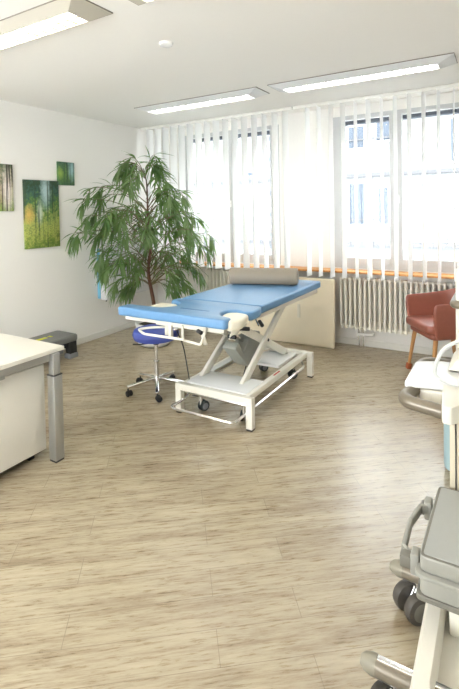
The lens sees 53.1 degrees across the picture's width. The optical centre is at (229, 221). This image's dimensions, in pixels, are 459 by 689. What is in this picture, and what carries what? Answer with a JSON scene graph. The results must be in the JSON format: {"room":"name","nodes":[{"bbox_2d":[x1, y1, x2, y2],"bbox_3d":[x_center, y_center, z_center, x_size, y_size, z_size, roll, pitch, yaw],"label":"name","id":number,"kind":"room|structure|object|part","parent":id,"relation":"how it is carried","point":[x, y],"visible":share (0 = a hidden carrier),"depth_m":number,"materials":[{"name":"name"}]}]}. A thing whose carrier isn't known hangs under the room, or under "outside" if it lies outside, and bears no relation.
{"room":"examination room","nodes":[
{"label":"examination room","id":0,"kind":"room"},
{"bbox_2d":[0,100,157,338],"bbox_3d":[-2.844,0.108,4.223,0.200,3.117,7.040,0,2,31],"label":"wall","id":1,"kind":"structure","parent":0,"point":[43,290],"depth_m":5.44,"materials":[{"name":"paint"}]},
{"bbox_2d":[0,164,13,210],"bbox_3d":[-2.400,-0.358,4.748,0.024,0.493,0.345,0,2,31],"label":"print","id":2,"kind":"object","parent":1,"relation":"attached to","point":[6,171],"visible":1,"depth_m":4.82},
{"bbox_2d":[22,179,59,248],"bbox_3d":[-2.124,-0.090,5.208,0.024,0.763,0.456,0,2,31],"label":"print","id":3,"kind":"object","parent":1,"relation":"attached to","point":[40,197],"visible":1,"depth_m":5.19},
{"bbox_2d":[56,161,74,185],"bbox_3d":[-1.957,-0.576,5.492,0.024,0.275,0.241,0,2,31],"label":"print","id":4,"kind":"object","parent":1,"relation":"attached to","point":[65,170],"visible":1,"depth_m":5.47},
{"bbox_2d":[64,321,135,349],"bbox_3d":[-2.805,1.533,4.070,0.014,0.075,6.726,0,2,31],"label":"baseboard","id":5,"kind":"structure","parent":1,"relation":"attached to","point":[94,336],"depth_m":6.02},
{"bbox_2d":[97,245,148,301],"bbox_3d":[-1.429,0.666,6.233,0.162,0.687,0.816,0,2,31],"label":"picture","id":6,"kind":"object","parent":1,"relation":"attached to","point":[102,295],"visible":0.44,"depth_m":6.04,"materials":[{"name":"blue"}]},
{"bbox_3d":[-1.483,0.655,6.260,0.042,0.645,0.806,0,2,31],"label":"blue panel","id":7,"kind":"part","parent":6,"relation":"part of","materials":[{"name":"plastic"}]},
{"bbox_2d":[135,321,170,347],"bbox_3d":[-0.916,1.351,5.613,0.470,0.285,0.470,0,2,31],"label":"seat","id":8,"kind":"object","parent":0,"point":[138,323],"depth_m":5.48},
{"bbox_2d":[0,326,451,688],"bbox_3d":[-0.400,1.610,2.648,5.600,0.100,6.740,0,2,31],"label":"floor","id":9,"kind":"structure","parent":0,"point":[165,548],"depth_m":2.35,"materials":[{"name":"laminate"}]},
{"bbox_2d":[0,364,45,472],"bbox_3d":[-1.678,1.267,2.861,0.580,0.625,0.800,0,2,31],"label":"drawer pedestal","id":10,"kind":"object","parent":9,"relation":"on","point":[22,393],"visible":0.85,"depth_m":2.91,"materials":[{"name":"beige laminate"}]},
{"bbox_2d":[0,333,63,462],"bbox_3d":[-1.841,1.221,2.578,0.830,0.738,1.620,0,2,31],"label":"desk","id":11,"kind":"object","parent":9,"relation":"on","point":[17,354],"visible":1,"depth_m":2.98,"materials":[{"name":"beige laminate"}]},
{"bbox_3d":[-1.145,0.960,3.006,0.053,0.211,0.053,0,2,31],"label":"leg","id":12,"kind":"part","parent":11,"relation":"part of","materials":[{"name":"metal"}]},
{"bbox_3d":[-1.138,1.274,3.014,0.068,0.558,0.068,0,2,31],"label":"leg","id":13,"kind":"part","parent":11,"relation":"part of","materials":[{"name":"metal"}]},
{"bbox_2d":[28,331,77,358],"bbox_3d":[-2.033,1.401,4.988,0.360,0.261,0.700,0,2,31],"label":"step","id":14,"kind":"structure","parent":9,"relation":"on","point":[68,340],"depth_m":5.11,"materials":[{"name":"grey plastic"}]},
{"bbox_2d":[63,147,219,347],"bbox_3d":[-0.975,0.306,5.430,1.714,2.386,1.687,0,2,31],"label":"potted ficus","id":15,"kind":"object","parent":9,"relation":"on","point":[172,214],"visible":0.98,"depth_m":5.42,"materials":[{"name":"plant"}]},
{"bbox_2d":[125,324,183,402],"bbox_3d":[-0.659,1.241,4.182,0.552,0.570,0.546,0,2,31],"label":"stool","id":16,"kind":"object","parent":9,"relation":"on","point":[138,337],"visible":0.78,"depth_m":4.08,"materials":[{"name":"blue leather"}]},
{"bbox_3d":[-0.789,1.434,4.102,0.256,0.060,0.034,-2,2,-27],"label":"leg","id":17,"kind":"part","parent":16,"relation":"part of","materials":[{"name":"silver metal"}]},
{"bbox_3d":[-0.763,1.429,4.274,0.256,0.060,0.034,0,2,45],"label":"leg","id":18,"kind":"part","parent":16,"relation":"part of","materials":[{"name":"silver metal"}]},
{"bbox_3d":[-0.666,1.006,4.159,0.410,0.100,0.410,0,2,31],"label":"seat","id":19,"kind":"part","parent":16,"relation":"part of","materials":[{"name":"blue leather"}]},
{"bbox_3d":[-0.635,1.433,4.024,0.034,0.060,0.256,-1,1,-9],"label":"leg","id":20,"kind":"part","parent":16,"relation":"part of","materials":[{"name":"silver metal"}]},
{"bbox_3d":[-0.592,1.425,4.301,0.034,0.060,0.256,0,2,27],"label":"leg","id":21,"kind":"part","parent":16,"relation":"part of","materials":[{"name":"silver metal"}]},
{"bbox_3d":[-0.512,1.427,4.147,0.256,0.060,0.034,-1,1,9],"label":"leg","id":22,"kind":"part","parent":16,"relation":"part of","materials":[{"name":"silver metal"}]},
{"bbox_2d":[118,280,319,431],"bbox_3d":[0.081,1.082,4.232,1.154,0.869,1.972,0,2,31],"label":"table","id":23,"kind":"object","parent":9,"relation":"on","point":[226,310],"visible":0.98,"depth_m":3.72,"materials":[{"name":"blue leather"}]},
{"bbox_3d":[-0.400,1.431,3.707,0.054,0.180,0.050,0,2,31],"label":"leg","id":24,"kind":"part","parent":23,"relation":"part of","materials":[{"name":"white metal"}]},
{"bbox_2d":[118,298,260,329],"bbox_3d":[-0.318,0.706,3.641,1.070,0.070,0.536,0,2,31],"label":"cushion","id":25,"kind":"object","parent":23,"relation":"on","point":[219,315],"depth_m":3.48,"materials":[{"name":"blue leather"}]},
{"bbox_3d":[-0.022,1.033,4.195,0.032,0.580,0.890,0,2,31],"label":"scissor arm","id":26,"kind":"part","parent":23,"relation":"part of"},
{"bbox_3d":[0.033,0.749,4.259,0.981,0.052,1.795,0,2,31],"label":"frame","id":27,"kind":"part","parent":23,"relation":"part of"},
{"bbox_3d":[0.018,0.834,3.336,0.060,0.030,0.030,0,2,31],"label":"knob","id":28,"kind":"part","parent":23,"relation":"part of","materials":[{"name":"black plastic"}]},
{"bbox_3d":[0.135,1.374,3.985,0.621,0.109,1.361,0,2,31],"label":"foot rail","id":29,"kind":"part","parent":23,"relation":"part of","materials":[{"name":"silver metal"}]},
{"bbox_3d":[0.105,0.782,3.364,0.088,0.040,0.030,-1,2,-14],"label":"knob","id":30,"kind":"part","parent":23,"relation":"part of","materials":[{"name":"black plastic"}]},
{"bbox_3d":[0.187,1.296,4.063,0.698,0.052,1.270,0,2,31],"label":"frame","id":31,"kind":"part","parent":23,"relation":"part of","materials":[{"name":"white metal"}]},
{"bbox_3d":[0.152,1.036,4.087,0.032,0.475,0.890,0,2,31],"label":"lift rod","id":32,"kind":"part","parent":23,"relation":"part of","materials":[{"name":"silver metal"}]},
{"bbox_3d":[0.153,1.429,3.377,0.054,0.180,0.050,0,2,31],"label":"leg","id":33,"kind":"part","parent":23,"relation":"part of","materials":[{"name":"white metal"}]},
{"bbox_2d":[183,280,319,313],"bbox_3d":[0.267,0.674,4.417,0.790,0.070,1.380,0,2,31],"label":"cushion","id":34,"kind":"object","parent":23,"relation":"on","point":[269,297],"depth_m":4.17,"materials":[{"name":"blue leather"}]},
{"bbox_3d":[0.309,1.032,3.998,0.032,0.580,0.890,0,2,31],"label":"scissor arm","id":35,"kind":"part","parent":23,"relation":"part of"},
{"bbox_3d":[0.280,1.026,4.027,0.032,0.553,1.025,0,2,31],"label":"scissor arm","id":36,"kind":"part","parent":23,"relation":"part of"},
{"bbox_2d":[229,268,298,284],"bbox_3d":[0.346,0.546,4.653,0.690,0.163,0.186,-1,2,13],"label":"bolster","id":37,"kind":"object","parent":23,"relation":"on","point":[284,276],"visible":1,"depth_m":4.58,"materials":[{"name":"beige leather"}]},
{"bbox_3d":[0.778,1.390,4.424,0.054,0.180,0.050,0,2,31],"label":"leg","id":38,"kind":"part","parent":23,"relation":"part of","materials":[{"name":"white metal"}]},
{"bbox_2d":[238,277,334,348],"bbox_3d":[0.655,1.063,5.657,1.335,0.802,0.139,0,2,31],"label":"board","id":39,"kind":"object","parent":9,"relation":"on","point":[310,320],"visible":0.56,"depth_m":5.42,"materials":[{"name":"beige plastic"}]},
{"bbox_2d":[360,559,458,688],"bbox_3d":[0.823,1.409,1.527,0.652,0.311,0.760,0,2,31],"label":"cart","id":40,"kind":"object","parent":9,"relation":"on","point":[436,665],"visible":0.79,"depth_m":1.49,"materials":[{"name":"silver metal"}]},
{"bbox_2d":[400,486,458,607],"bbox_3d":[0.933,1.179,1.631,0.574,0.138,0.477,0,2,31],"label":"equipment case","id":41,"kind":"object","parent":40,"relation":"on","point":[436,564],"visible":1,"depth_m":1.59,"materials":[{"name":"grey plastic"}]},
{"bbox_3d":[0.716,1.180,1.752,0.077,0.052,0.337,0,2,31],"label":"handle","id":42,"kind":"part","parent":41,"relation":"part of","materials":[{"name":"grey plastic"}]},
{"bbox_3d":[0.964,1.139,1.617,0.487,0.053,0.455,0,2,31],"label":"lid","id":43,"kind":"part","parent":41,"relation":"part of","materials":[{"name":"grey plastic"}]},
{"bbox_3d":[0.963,1.112,1.616,0.464,0.004,0.431,0,2,31],"label":"lid panel","id":44,"kind":"part","parent":41,"relation":"part of","materials":[{"name":"grey plastic"}]},
{"bbox_2d":[416,578,458,614],"bbox_3d":[0.935,1.258,1.635,0.445,0.020,0.450,0,2,31],"label":"shelf","id":45,"kind":"object","parent":40,"relation":"attached to","point":[419,594],"depth_m":1.53,"materials":[{"name":"white plastic"}]},
{"bbox_2d":[398,357,458,490],"bbox_3d":[1.175,1.141,2.167,0.648,0.803,0.783,0,2,31],"label":"trolley","id":46,"kind":"object","parent":9,"relation":"on","point":[438,399],"visible":0.89,"depth_m":2.05,"materials":[{"name":"white plastic"}]},
{"bbox_3d":[0.883,0.799,2.091,0.209,0.086,0.239,0,2,31],"label":"bumper handle","id":47,"kind":"part","parent":46,"relation":"part of","materials":[{"name":"silver metal"}]},
{"bbox_2d":[405,361,458,389],"bbox_3d":[1.188,0.754,2.167,0.623,0.025,0.396,0,2,31],"label":"tray","id":48,"kind":"object","parent":46,"relation":"on","point":[421,376],"depth_m":2.21,"materials":[{"name":"white plastic"}]},
{"bbox_3d":[1.152,0.784,2.504,0.387,0.089,0.232,-1,1,-8],"label":"bumper handle","id":49,"kind":"part","parent":46,"relation":"part of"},
{"bbox_2d":[433,339,458,386],"bbox_3d":[1.083,0.627,2.107,0.275,0.221,0.147,-1,2,19],"label":"hose","id":50,"kind":"object","parent":46,"relation":"on","point":[455,342],"visible":1,"depth_m":2.17,"materials":[{"name":"white plastic"}]},
{"bbox_2d":[448,348,458,371],"bbox_3d":[1.306,0.642,2.306,0.356,0.180,0.300,0,2,31],"label":"console","id":51,"kind":"object","parent":46,"relation":"on","point":[454,364],"visible":1,"depth_m":2.27,"materials":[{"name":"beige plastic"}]},
{"bbox_2d":[406,288,455,368],"bbox_3d":[2.063,1.053,4.394,0.593,0.829,0.570,-1,1,-5],"label":"armchair","id":52,"kind":"object","parent":9,"relation":"on","point":[431,315],"visible":0.84,"depth_m":4.45,"materials":[{"name":"leather"}]},
{"bbox_3d":[1.826,1.233,4.583,0.094,0.358,0.042,0,2,31],"label":"leg","id":53,"kind":"part","parent":52,"relation":"part of","materials":[{"name":"brown wood"}]},
{"bbox_3d":[2.015,0.974,4.387,0.500,0.080,0.482,-1,1,-5],"label":"seat","id":54,"kind":"part","parent":52,"relation":"part of","materials":[{"name":"leather"}]},
{"bbox_3d":[2.042,1.040,4.391,0.470,0.056,0.458,-1,1,-5],"label":"seat","id":55,"kind":"part","parent":52,"relation":"part of","materials":[{"name":"leather"}]},
{"bbox_3d":[2.078,0.848,4.390,0.557,0.420,0.570,-1,1,-5],"label":"backrest","id":56,"kind":"part","parent":52,"relation":"part of","materials":[{"name":"leather"}]},
{"bbox_3d":[1.863,1.243,4.173,0.094,0.358,0.042,-2,2,-42],"label":"leg","id":57,"kind":"part","parent":52,"relation":"part of","materials":[{"name":"brown wood"}]},
{"bbox_3d":[2.249,1.224,4.616,0.102,0.359,0.042,-2,2,-26],"label":"leg","id":58,"kind":"part","parent":52,"relation":"part of","materials":[{"name":"brown wood"}]},
{"bbox_2d":[444,424,449,470],"bbox_3d":[1.389,1.272,2.804,0.150,0.500,0.150,0,2,31],"label":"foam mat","id":59,"kind":"object","parent":9,"relation":"on","point":[446,427],"visible":0.26,"depth_m":2.79,"materials":[{"name":"blue plastic"}]},
{"bbox_2d":[450,262,458,349],"bbox_3d":[1.767,0.877,3.064,0.484,1.260,0.712,0,2,31],"label":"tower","id":60,"kind":"object","parent":9,"relation":"on","point":[454,303],"visible":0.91,"depth_m":2.90,"materials":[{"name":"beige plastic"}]},
{"bbox_2d":[0,0,458,131],"bbox_3d":[-0.458,-1.355,2.572,5.600,0.200,6.740,0,2,31],"label":"ceiling","id":61,"kind":"structure","parent":0,"point":[105,68],"depth_m":3.51,"materials":[{"name":"paint"}]},
{"bbox_2d":[0,0,112,49],"bbox_3d":[-1.461,-1.222,3.035,1.600,0.051,0.302,0,2,31],"label":"ceiling light","id":62,"kind":"object","parent":61,"relation":"attached to","point":[53,16],"visible":1,"depth_m":2.76,"materials":[{"name":"grey plastic"}]},
{"bbox_2d":[129,0,153,5],"bbox_3d":[0.089,-1.228,2.111,1.610,0.051,0.302,0,2,31],"label":"ceiling light","id":63,"kind":"object","parent":61,"relation":"attached to","point":[137,2],"visible":1,"depth_m":2.56,"materials":[{"name":"grey plastic"}]},
{"bbox_2d":[159,40,172,47],"bbox_3d":[-0.452,-1.262,3.271,0.100,0.022,0.100,0,2,31],"label":"smoke detector","id":64,"kind":"object","parent":61,"relation":"attached to","point":[165,44],"visible":1,"depth_m":3.25,"materials":[{"name":"white plastic"}]},
{"bbox_2d":[134,87,269,113],"bbox_3d":[-0.343,-1.294,5.010,1.580,0.051,0.302,0,2,31],"label":"ceiling light","id":65,"kind":"object","parent":61,"relation":"attached to","point":[253,92],"visible":1,"depth_m":4.88,"materials":[{"name":"grey plastic"}]},
{"bbox_2d":[267,52,457,92],"bbox_3d":[1.135,-1.300,4.129,1.620,0.051,0.302,0,2,31],"label":"ceiling light","id":66,"kind":"object","parent":61,"relation":"attached to","point":[435,62],"visible":1,"depth_m":4.01,"materials":[{"name":"grey plastic"}]},
{"bbox_2d":[154,91,458,350],"bbox_3d":[1.314,-0.006,5.535,5.600,3.117,0.525,0,2,31],"label":"wall","id":67,"kind":"structure","parent":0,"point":[296,121],"depth_m":5.63,"materials":[{"name":"paint"}]},
{"bbox_2d":[141,107,292,269],"bbox_3d":[-0.243,-0.361,6.010,2.320,1.970,0.127,0,2,31],"label":"vertical blind","id":68,"kind":"object","parent":67,"relation":"attached to","point":[156,148],"visible":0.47,"depth_m":5.88,"materials":[{"name":"fabric"}]},
{"bbox_2d":[205,268,229,289],"bbox_3d":[0.260,0.944,6.073,1.302,0.600,0.134,0,2,31],"label":"radiator","id":69,"kind":"object","parent":67,"relation":"attached to","point":[216,278],"visible":0.13,"depth_m":6.28,"materials":[{"name":"metal"}]},
{"bbox_2d":[193,130,269,142],"bbox_3d":[0.059,-1.207,6.416,1.530,0.076,0.100,0,2,31],"label":"box","id":70,"kind":"object","parent":67,"relation":"attached to","point":[268,132],"visible":0.02,"depth_m":6.30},
{"bbox_2d":[185,124,280,263],"bbox_3d":[-0.022,-0.346,6.273,1.550,1.790,0.145,0,2,31],"label":"window","id":71,"kind":"structure","parent":67,"relation":"attached to","point":[259,129],"depth_m":6.19,"materials":[{"name":"plastic"}]},
{"bbox_3d":[-0.310,-0.363,6.464,0.746,1.715,0.070,0,2,31],"label":"sash","id":72,"kind":"part","parent":71,"relation":"part of","materials":[{"name":"plastic"}]},
{"bbox_3d":[0.308,-0.365,6.095,0.686,1.715,0.070,0,2,31],"label":"sash","id":73,"kind":"part","parent":71,"relation":"part of","materials":[{"name":"plastic"}]},
{"bbox_2d":[293,83,458,285],"bbox_3d":[1.698,-0.364,4.853,2.160,1.979,0.127,0,2,31],"label":"vertical blind","id":74,"kind":"object","parent":67,"relation":"attached to","point":[455,85],"visible":0.98,"depth_m":4.95,"materials":[{"name":"fabric"}]},
{"bbox_2d":[335,336,452,357],"bbox_3d":[1.319,1.415,5.533,5.599,0.075,0.014,0,2,31],"label":"baseboard","id":75,"kind":"structure","parent":67,"relation":"attached to","point":[369,343],"depth_m":5.22,"materials":[{"name":"white wood"}]},
{"bbox_2d":[333,102,458,272],"bbox_3d":[1.882,-0.354,5.137,1.495,1.790,0.145,0,2,31],"label":"window","id":76,"kind":"structure","parent":67,"relation":"attached to","point":[432,265],"depth_m":5.15,"materials":[{"name":"plastic"}]},
{"bbox_3d":[1.586,-0.371,5.333,0.671,1.715,0.070,0,2,31],"label":"sash","id":77,"kind":"part","parent":76,"relation":"part of","materials":[{"name":"plastic"}]},
{"bbox_3d":[2.180,-0.373,4.979,0.706,1.715,0.070,0,2,31],"label":"sash","id":78,"kind":"part","parent":76,"relation":"part of","materials":[{"name":"plastic"}]},
{"bbox_2d":[339,276,455,347],"bbox_3d":[2.004,1.072,5.038,1.587,0.870,0.134,0,2,31],"label":"radiator","id":79,"kind":"object","parent":67,"relation":"attached to","point":[343,299],"visible":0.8,"depth_m":5.18,"materials":[{"name":"metal"}]},
{"bbox_2d":[345,108,458,125],"bbox_3d":[1.964,-1.214,5.280,1.475,0.076,0.100,0,2,31],"label":"box","id":80,"kind":"object","parent":67,"relation":"attached to","point":[450,111],"visible":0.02,"depth_m":5.18,"materials":[{"name":"grey metal"}]},
{"label":"outside","id":81,"kind":"structure","parent":0,"visible":0},
{"bbox_3d":[0.435,5.370,11.445,30.000,0.100,8.340,0,2,31],"label":"ground","id":82,"kind":"structure","parent":81,"visible":0},
{"bbox_2d":[193,114,458,260],"bbox_3d":[2.065,0.615,14.210,26.000,9.200,0.620,0,2,31],"label":"window","id":83,"kind":"structure","parent":82,"relation":"on","point":[446,121],"depth_m":12.57,"materials":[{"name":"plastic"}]},
{"bbox_3d":[-0.611,-0.717,15.491,0.200,1.900,0.015,0,2,31],"label":"pane","id":84,"kind":"part","parent":83,"relation":"part of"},
{"bbox_3d":[3.454,-2.383,13.006,0.160,0.600,0.015,0,2,31],"label":"pane","id":85,"kind":"part","parent":83,"relation":"part of","materials":[{"name":"clear glass"}]},
{"bbox_3d":[3.490,-0.509,13.054,0.160,1.150,0.015,0,2,31],"label":"pane","id":86,"kind":"part","parent":83,"relation":"part of","materials":[{"name":"clear glass"}]},
{"bbox_3d":[3.669,-2.384,12.877,0.180,0.600,0.015,0,2,31],"label":"pane","id":87,"kind":"part","parent":83,"relation":"part of","materials":[{"name":"clear glass"}]},
{"bbox_3d":[3.705,-0.509,12.926,0.180,1.150,0.015,0,2,31],"label":"pane","id":88,"kind":"part","parent":83,"relation":"part of","materials":[{"name":"clear glass"}]},
{"bbox_3d":[3.822,-2.303,12.734,1.350,0.040,0.030,0,2,31],"label":"railing","id":89,"kind":"part","parent":83,"relation":"part of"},
{"bbox_3d":[3.865,-0.064,12.791,1.350,0.040,0.030,0,2,31],"label":"railing","id":90,"kind":"part","parent":83,"relation":"part of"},
{"bbox_3d":[4.186,-2.535,12.564,0.350,0.600,0.015,0,2,31],"label":"pane","id":91,"kind":"part","parent":83,"relation":"part of","materials":[{"name":"clear glass"}]},
{"bbox_3d":[4.226,-0.436,12.618,0.250,1.000,0.015,0,2,31],"label":"pane","id":92,"kind":"part","parent":83,"relation":"part of","materials":[{"name":"clear glass"}]},
{"bbox_3d":[5.032,-0.270,12.143,0.320,1.520,0.015,0,2,31],"label":"pane","id":93,"kind":"part","parent":83,"relation":"part of","materials":[{"name":"glass"}]},
{"bbox_3d":[5.088,-2.094,12.043,0.110,1.090,0.015,0,2,31],"label":"pane","id":94,"kind":"part","parent":83,"relation":"part of","materials":[{"name":"clear glass"}]},
{"bbox_3d":[5.625,-0.272,11.790,0.300,1.520,0.015,0,2,31],"label":"pane","id":95,"kind":"part","parent":83,"relation":"part of","materials":[{"name":"glass"}]},
{"bbox_3d":[5.684,-2.097,11.687,0.100,1.090,0.015,0,2,31],"label":"pane","id":96,"kind":"part","parent":83,"relation":"part of","materials":[{"name":"clear glass"}]}
]}

